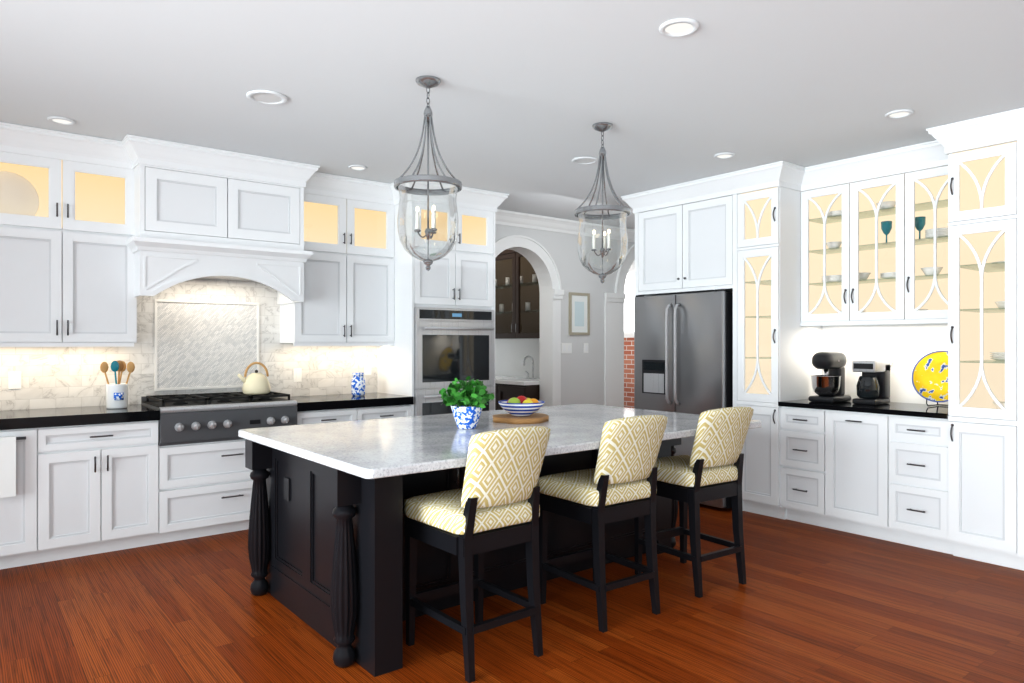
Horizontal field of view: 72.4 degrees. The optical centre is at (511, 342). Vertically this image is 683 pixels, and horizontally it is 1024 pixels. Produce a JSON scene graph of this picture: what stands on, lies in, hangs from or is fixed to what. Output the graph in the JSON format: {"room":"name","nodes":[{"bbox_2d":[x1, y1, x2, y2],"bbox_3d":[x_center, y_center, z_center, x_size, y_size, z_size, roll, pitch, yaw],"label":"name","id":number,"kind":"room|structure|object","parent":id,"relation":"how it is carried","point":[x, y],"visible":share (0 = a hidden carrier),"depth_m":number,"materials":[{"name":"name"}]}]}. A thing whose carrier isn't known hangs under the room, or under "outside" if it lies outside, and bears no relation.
{"room":"kitchen","nodes":[
{"label":"kitchen","id":0,"kind":"room"},
{"bbox_2d":[0,122,323,285],"bbox_3d":[-3.003,-0.934,4.533,3.416,0.866,0.720,0,0,-38],"label":"upper cabinet","id":1,"kind":"object","parent":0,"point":[168,267],"depth_m":4.86,"materials":[{"name":"white wood"}]},
{"bbox_2d":[0,171,38,215],"label":"dishes","id":2,"kind":"object","parent":1,"relation":"in","point":[8,179],"depth_m":4.62,"materials":[{"name":"white ceramic"}]},
{"bbox_2d":[312,224,634,404],"bbox_3d":[-1.610,0.000,6.224,11.600,2.740,0.200,0,0,-38],"label":"wall","id":3,"kind":"structure","parent":0,"point":[582,377],"depth_m":7.98,"materials":[{"name":"white paint"}]},
{"bbox_2d":[0,266,139,345],"bbox_3d":[-3.086,-0.406,4.717,0.945,0.811,0.328,0,0,-38],"label":"upper cabinet","id":4,"kind":"object","parent":3,"relation":"attached to","point":[39,306],"depth_m":4.63,"materials":[{"name":"white wood"}]},
{"bbox_2d":[276,282,395,345],"bbox_3d":[-1.484,-0.406,5.985,0.900,0.811,0.328,0,0,-38],"label":"upper cabinet","id":5,"kind":"object","parent":3,"relation":"attached to","point":[307,313],"depth_m":5.81,"materials":[{"name":"white wood"}]},
{"bbox_2d":[320,173,419,285],"bbox_3d":[-1.371,-0.934,5.825,0.940,0.866,0.720,0,0,-38],"label":"upper cabinet","id":6,"kind":"object","parent":3,"relation":"attached to","point":[363,246],"depth_m":5.96,"materials":[{"name":"white wood"}]},
{"bbox_2d":[420,181,508,289],"bbox_3d":[-0.654,-0.934,6.392,1.037,0.866,0.720,0,0,-38],"label":"upper cabinet","id":7,"kind":"object","parent":3,"relation":"attached to","point":[470,265],"depth_m":6.28,"materials":[{"name":"white wood"}]},
{"bbox_2d":[414,307,493,415],"bbox_3d":[-0.656,0.335,6.372,0.832,1.274,0.674,0,0,-38],"label":"wall oven","id":8,"kind":"object","parent":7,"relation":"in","point":[450,345],"visible":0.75,"depth_m":6.09,"materials":[{"name":"silver metal"}]},
{"bbox_2d":[495,337,539,376],"bbox_3d":[0.001,0.190,8.928,0.010,0.480,2.000,0,0,-38],"label":"backsplash","id":9,"kind":"structure","parent":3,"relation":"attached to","point":[514,356],"depth_m":8.82,"materials":[{"name":"white tile"}]},
{"bbox_2d":[495,235,634,406],"bbox_3d":[0.990,0.010,8.249,4.010,2.720,0.252,0,0,-38],"label":"trim","id":10,"kind":"structure","parent":3,"relation":"attached to","point":[536,255],"depth_m":7.79,"materials":[{"name":"white wood"}]},
{"bbox_2d":[495,209,634,241],"bbox_3d":[1.174,-1.298,8.243,4.308,0.137,0.085,0,0,-38],"label":"crown molding","id":11,"kind":"structure","parent":3,"relation":"attached to","point":[524,220],"depth_m":7.65,"materials":[{"name":"white wood"}]},
{"bbox_2d":[561,343,571,352],"bbox_3d":[0.612,0.058,7.847,0.160,0.115,0.009,0,0,-38],"label":"switch plate","id":12,"kind":"object","parent":3,"relation":"attached to","point":[566,347],"depth_m":7.84,"materials":[{"name":"white plastic"}]},
{"bbox_2d":[569,292,589,334],"bbox_3d":[0.766,-0.330,7.963,0.315,0.480,0.020,0,0,-38],"label":"picture frame","id":13,"kind":"object","parent":3,"relation":"attached to","point":[579,313],"visible":1,"depth_m":7.96,"materials":[{"name":"beige wood"}]},
{"bbox_2d":[584,343,587,352],"bbox_3d":[0.851,0.058,8.037,0.070,0.115,0.009,0,0,-38],"label":"switch plate","id":14,"kind":"object","parent":3,"relation":"attached to","point":[585,344],"depth_m":8.03,"materials":[{"name":"white plastic"}]},
{"bbox_2d":[0,501,1023,682],"bbox_3d":[0.084,1.400,4.084,11.600,0.060,11.700,0,0,-38],"label":"floor","id":15,"kind":"structure","parent":0,"point":[807,603],"depth_m":3.42,"materials":[{"name":"brown wood"}]},
{"bbox_2d":[0,426,51,569],"bbox_3d":[-3.344,0.944,4.322,0.762,0.852,0.628,0,0,-38],"label":"base cabinet","id":16,"kind":"object","parent":15,"relation":"on","point":[25,517],"depth_m":4.26,"materials":[{"name":"white wood"}]},
{"bbox_2d":[0,436,25,497],"bbox_3d":[-3.122,0.733,4.058,0.500,0.354,0.059,0,0,-38],"label":"dish towel","id":17,"kind":"object","parent":16,"relation":"hanging from","point":[7,466],"visible":0.98,"depth_m":4.14,"materials":[{"name":"grey fabric"}]},
{"bbox_2d":[52,422,159,560],"bbox_3d":[-2.852,0.944,4.711,0.737,0.852,0.628,0,0,-38],"label":"base cabinet","id":18,"kind":"object","parent":15,"relation":"on","point":[106,479],"depth_m":4.50,"materials":[{"name":"white wood"}]},
{"bbox_2d":[0,402,159,429],"bbox_3d":[-3.455,0.482,4.209,2.306,0.066,0.644,0,0,-38],"label":"countertop","id":19,"kind":"structure","parent":18,"relation":"on","point":[135,411],"depth_m":4.47,"materials":[{"name":"black stone"}]},
{"bbox_2d":[100,360,134,408],"bbox_3d":[-2.714,0.285,4.822,0.211,0.328,0.166,0,0,-38],"label":"utensil crock","id":20,"kind":"object","parent":19,"relation":"on","point":[116,394],"visible":1,"depth_m":4.79,"materials":[{"name":"white ceramic"}]},
{"bbox_2d":[141,391,296,445],"bbox_3d":[-2.159,0.539,5.190,0.935,0.302,0.681,0,0,-38],"label":"range","id":21,"kind":"object","parent":19,"relation":"in","point":[199,418],"visible":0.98,"depth_m":4.94,"materials":[{"name":"silver metal"}]},
{"bbox_2d":[237,362,270,394],"bbox_3d":[-1.959,0.265,5.311,0.245,0.244,0.204,0,0,-38],"label":"kettle","id":22,"kind":"object","parent":21,"relation":"on","point":[256,383],"visible":0.98,"depth_m":5.26,"materials":[{"name":"beige"}]},
{"bbox_2d":[160,439,252,543],"bbox_3d":[-2.181,1.033,5.218,1.063,0.674,0.590,0,0,-38],"label":"base cabinet","id":23,"kind":"object","parent":15,"relation":"on","point":[206,487],"depth_m":4.89,"materials":[{"name":"white wood"}]},
{"bbox_2d":[297,406,367,424],"bbox_3d":[-1.603,0.944,5.699,0.561,0.852,0.628,0,0,-38],"label":"base cabinet","id":24,"kind":"object","parent":15,"relation":"on","point":[305,416],"depth_m":5.45,"materials":[{"name":"white wood"}]},
{"bbox_2d":[285,390,411,413],"bbox_3d":[-1.419,0.482,5.819,0.999,0.066,0.644,0,0,-38],"label":"countertop","id":25,"kind":"structure","parent":24,"relation":"on","point":[304,401],"depth_m":5.66,"materials":[{"name":"black stone"}]},
{"bbox_2d":[351,372,364,395],"bbox_3d":[-1.312,0.350,5.976,0.120,0.198,0.118,0,0,-38],"label":"ginger jar","id":26,"kind":"object","parent":25,"relation":"on","point":[358,384],"visible":1,"depth_m":5.93,"materials":[{"name":"blue ceramic"}]},
{"bbox_2d":[368,402,413,419],"bbox_3d":[-1.258,0.944,5.972,0.561,0.852,0.628,0,0,-38],"label":"base cabinet","id":27,"kind":"object","parent":15,"relation":"on","point":[374,412],"depth_m":5.77,"materials":[{"name":"white wood"}]},
{"bbox_2d":[245,436,691,676],"bbox_3d":[-0.048,0.940,4.113,2.570,0.861,1.309,0,0,-38],"label":"kitchen island","id":28,"kind":"object","parent":15,"relation":"on","point":[326,543],"depth_m":3.42,"materials":[{"name":"wood"}]},
{"bbox_2d":[238,404,761,479],"bbox_3d":[0.013,0.489,4.021,2.630,0.038,1.550,0,0,-38],"label":"island countertop","id":29,"kind":"structure","parent":28,"relation":"on","point":[382,449],"depth_m":3.52,"materials":[{"name":"white stone"}]},
{"bbox_2d":[439,376,494,428],"bbox_3d":[-0.252,0.326,3.862,0.318,0.286,0.317,0,0,-38],"label":"potted plant","id":30,"kind":"object","parent":29,"relation":"on","point":[472,401],"visible":1,"depth_m":3.80,"materials":[{"name":"green plant"}]},
{"bbox_2d":[493,413,548,423],"bbox_3d":[0.067,0.454,4.214,0.363,0.031,0.324,0,0,-38],"label":"serving board","id":31,"kind":"object","parent":29,"relation":"on","point":[535,418],"visible":0.85,"depth_m":4.11,"materials":[{"name":"brown wood"}]},
{"bbox_2d":[498,396,544,415],"bbox_3d":[0.057,0.378,4.215,0.284,0.117,0.284,0,0,-38],"label":"fruit bowl","id":32,"kind":"object","parent":31,"relation":"on","point":[520,406],"visible":1,"depth_m":4.14,"materials":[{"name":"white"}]},
{"bbox_2d":[403,426,550,682],"bbox_3d":[-0.150,0.860,3.101,0.467,1.020,0.581,0,0,-38],"label":"stool","id":33,"kind":"object","parent":15,"relation":"on","point":[492,504],"visible":1,"depth_m":2.96,"materials":[{"name":"beige fabric"}]},
{"bbox_2d":[495,381,539,409],"bbox_3d":[0.209,0.920,8.175,0.618,0.900,0.561,0,0,-38],"label":"base cabinet","id":34,"kind":"object","parent":15,"relation":"on","point":[504,390],"depth_m":7.95,"materials":[{"name":"black wood"}]},
{"bbox_2d":[495,377,539,384],"bbox_3d":[-0.241,0.450,8.736,0.628,0.040,2.000,0,0,-38],"label":"countertop","id":35,"kind":"structure","parent":34,"relation":"on","point":[514,380],"depth_m":8.03,"materials":[{"name":"white stone"}]},
{"bbox_2d":[537,415,667,632],"bbox_3d":[0.475,0.860,3.597,0.470,1.020,0.584,0,0,-38],"label":"stool","id":36,"kind":"object","parent":15,"relation":"on","point":[618,483],"visible":1,"depth_m":3.44,"materials":[{"name":"beige fabric"}]},
{"bbox_2d":[634,289,732,508],"bbox_3d":[1.663,0.458,6.232,0.797,1.785,0.940,0,0,-38],"label":"refrigerator","id":37,"kind":"object","parent":15,"relation":"on","point":[683,353],"visible":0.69,"depth_m":5.95,"materials":[{"name":"grey metal"}]},
{"bbox_2d":[634,407,753,597],"bbox_3d":[1.059,0.860,4.051,0.481,1.020,0.590,0,0,-38],"label":"stool","id":38,"kind":"object","parent":15,"relation":"on","point":[707,470],"visible":0.94,"depth_m":3.88,"materials":[{"name":"beige fabric"}]},
{"bbox_2d":[733,399,768,515],"bbox_3d":[2.191,0.922,5.722,0.658,0.894,0.365,0,0,-38],"label":"base cabinet","id":39,"kind":"object","parent":15,"relation":"on","point":[755,477],"depth_m":5.54,"materials":[{"name":"white wood"}]},
{"bbox_2d":[769,403,820,525],"bbox_3d":[2.414,0.922,5.440,0.658,0.894,0.483,0,0,-38],"label":"base cabinet","id":40,"kind":"object","parent":15,"relation":"on","point":[794,428],"depth_m":5.30,"materials":[{"name":"white wood"}]},
{"bbox_2d":[757,395,808,402],"bbox_3d":[2.191,0.456,5.723,0.618,0.001,0.326,0,0,-38],"label":"countertop","id":41,"kind":"structure","parent":40,"relation":"on","point":[768,398],"depth_m":5.45,"materials":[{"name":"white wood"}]},
{"bbox_2d":[821,407,872,537],"bbox_3d":[2.662,0.922,5.127,0.658,0.894,0.444,0,0,-38],"label":"base cabinet","id":42,"kind":"object","parent":15,"relation":"on","point":[846,432],"depth_m":5.00,"materials":[{"name":"white wood"}]},
{"bbox_2d":[873,411,944,552],"bbox_3d":[2.916,0.922,4.806,0.658,0.894,0.499,0,0,-38],"label":"base cabinet","id":43,"kind":"object","parent":15,"relation":"on","point":[909,449],"depth_m":4.67,"materials":[{"name":"white wood"}]},
{"bbox_2d":[945,415,1023,570],"bbox_3d":[3.178,0.922,4.475,0.658,0.894,0.473,0,0,-38],"label":"base cabinet","id":44,"kind":"object","parent":15,"relation":"on","point":[949,479],"depth_m":4.31,"materials":[{"name":"white wood"}]},
{"bbox_2d":[781,399,984,414],"bbox_3d":[2.660,0.466,5.113,0.654,0.034,1.168,0,0,-38],"label":"countertop","id":45,"kind":"structure","parent":44,"relation":"on","point":[918,409],"depth_m":4.88,"materials":[{"name":"black stone"}]},
{"bbox_2d":[808,352,850,402],"bbox_3d":[2.433,0.259,5.369,0.340,0.380,0.216,0,0,-38],"label":"stand mixer","id":46,"kind":"object","parent":45,"relation":"on","point":[828,385],"visible":1,"depth_m":5.29,"materials":[{"name":"black plastic"}]},
{"bbox_2d":[852,360,889,404],"bbox_3d":[2.656,0.289,5.175,0.252,0.320,0.170,0,0,-38],"label":"coffee maker","id":47,"kind":"object","parent":45,"relation":"on","point":[873,386],"visible":1,"depth_m":5.11,"materials":[{"name":"black plastic"}]},
{"bbox_2d":[912,350,947,405],"bbox_3d":[3.026,0.249,4.914,0.203,0.395,0.372,0,0,-38],"label":"plate","id":48,"kind":"object","parent":45,"relation":"on","point":[930,377],"visible":0.5,"depth_m":4.93,"materials":[{"name":"yellow ceramic"}]},
{"bbox_2d":[957,407,1023,418],"bbox_3d":[3.179,0.456,4.475,0.618,0.001,0.435,0,0,-38],"label":"countertop","id":49,"kind":"structure","parent":44,"relation":"on","point":[990,412],"depth_m":4.26,"materials":[{"name":"white wood"}]},
{"bbox_2d":[0,0,1023,228],"bbox_3d":[0.084,-1.400,4.084,11.600,0.060,11.700,0,0,-38],"label":"ceiling","id":50,"kind":"structure","parent":0,"point":[525,96],"depth_m":3.65,"materials":[{"name":"white paint"}]},
{"bbox_2d":[47,116,75,124],"bbox_3d":[-2.767,-1.364,4.302,0.150,0.010,0.150,0,0,-38],"label":"recessed light","id":51,"kind":"object","parent":50,"relation":"in","point":[60,120],"visible":1,"depth_m":4.29,"materials":[{"name":"white"}]},
{"bbox_2d":[246,90,287,104],"bbox_3d":[-1.362,-1.364,3.896,0.220,0.010,0.220,0,0,-38],"label":"ceiling speaker","id":52,"kind":"object","parent":50,"relation":"attached to","point":[267,97],"visible":0.98,"depth_m":3.89,"materials":[{"name":"white"}]},
{"bbox_2d":[348,165,366,170],"bbox_3d":[-1.202,-1.364,5.451,0.150,0.010,0.150,0,0,-38],"label":"recessed light","id":53,"kind":"object","parent":50,"relation":"in","point":[357,167],"visible":0.96,"depth_m":5.44,"materials":[{"name":"white"}]},
{"bbox_2d":[394,75,461,270],"bbox_3d":[-0.437,-0.872,3.646,0.354,0.994,0.354,0,0,-38],"label":"pendant light","id":54,"kind":"object","parent":50,"relation":"hanging from","point":[429,82],"visible":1,"depth_m":3.60,"materials":[{"name":"silver metal"}]},
{"bbox_2d":[572,157,597,164],"bbox_3d":[0.546,-1.364,5.240,0.200,0.010,0.200,0,0,-38],"label":"recessed light","id":55,"kind":"object","parent":50,"relation":"attached to","point":[584,160],"visible":0.96,"depth_m":5.23,"materials":[{"name":"white"}]},
{"bbox_2d":[574,122,630,282],"bbox_3d":[0.570,-0.872,4.404,0.354,0.994,0.354,0,0,-38],"label":"pendant light","id":56,"kind":"object","parent":50,"relation":"hanging from","point":[601,127],"visible":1,"depth_m":4.36,"materials":[{"name":"silver metal"}]},
{"bbox_2d":[659,18,698,36],"bbox_3d":[0.723,-1.364,3.034,0.170,0.010,0.170,0,0,-38],"label":"recessed light","id":57,"kind":"object","parent":50,"relation":"in","point":[680,27],"visible":1,"depth_m":3.03,"materials":[{"name":"white"}]},
{"bbox_2d":[714,152,734,158],"bbox_3d":[1.548,-1.364,5.102,0.150,0.010,0.150,0,0,-38],"label":"recessed light","id":58,"kind":"object","parent":50,"relation":"in","point":[726,155],"visible":1,"depth_m":5.10,"materials":[{"name":"white"}]},
{"bbox_2d":[885,109,913,118],"bbox_3d":[2.308,-1.364,4.173,0.150,0.010,0.150,0,0,-38],"label":"recessed light","id":59,"kind":"object","parent":50,"relation":"in","point":[901,113],"visible":1,"depth_m":4.16,"materials":[{"name":"white"}]},
{"bbox_2d":[624,260,634,407],"bbox_3d":[1.727,0.000,10.919,0.540,2.740,3.020,0,0,-38],"label":"wall","id":60,"kind":"structure","parent":0,"point":[629,289],"depth_m":10.44,"materials":[{"name":"white"}]},
{"bbox_2d":[822,323,947,404],"bbox_3d":[3.924,0.000,4.227,0.200,2.740,7.160,0,0,-38],"label":"wall","id":61,"kind":"structure","parent":0,"point":[910,346],"depth_m":5.34,"materials":[{"name":"white paint"}]},
{"bbox_2d":[621,173,772,296],"bbox_3d":[1.680,-0.906,6.293,0.750,0.922,1.200,0,0,-38],"label":"upper cabinet","id":62,"kind":"object","parent":61,"relation":"attached to","point":[682,229],"depth_m":6.07,"materials":[{"name":"white wood"}]},
{"bbox_2d":[729,165,792,294],"bbox_3d":[2.155,-0.906,5.694,0.750,0.922,0.365,0,0,-38],"label":"upper cabinet","id":63,"kind":"object","parent":61,"relation":"attached to","point":[746,186],"depth_m":5.64,"materials":[{"name":"white wood"}]},
{"bbox_2d":[765,127,980,290],"bbox_3d":[2.632,-0.906,5.091,0.750,0.922,1.208,0,0,-38],"label":"upper cabinet","id":64,"kind":"object","parent":61,"relation":"attached to","point":[798,229],"depth_m":5.33,"materials":[{"name":"white wood"}]},
{"bbox_2d":[881,221,891,241],"bbox_3d":[2.793,-0.820,5.220,0.074,0.170,0.076,0,0,-38],"label":"goblet","id":65,"kind":"object","parent":64,"relation":"in","point":[888,224],"depth_m":5.20,"materials":[{"name":"teal glass"}]},
{"bbox_2d":[915,216,925,238],"bbox_3d":[2.936,-0.820,5.040,0.074,0.170,0.076,0,0,-38],"label":"goblet","id":66,"kind":"object","parent":64,"relation":"in","point":[918,224],"depth_m":5.02,"materials":[{"name":"teal glass"}]},
{"bbox_2d":[921,267,942,274],"label":"dishes","id":67,"kind":"object","parent":64,"relation":"in","point":[926,269],"depth_m":4.94,"materials":[{"name":"white ceramic"}]},
{"bbox_2d":[925,227,947,237],"label":"dishes","id":68,"kind":"object","parent":64,"relation":"in","point":[929,233],"depth_m":4.87,"materials":[{"name":"white ceramic"}]},
{"bbox_2d":[937,107,1023,282],"bbox_3d":[3.171,-0.906,4.410,0.750,0.922,0.565,0,0,-38],"label":"upper cabinet","id":69,"kind":"object","parent":61,"relation":"attached to","point":[980,160],"depth_m":4.38,"materials":[{"name":"white wood"}]}
]}

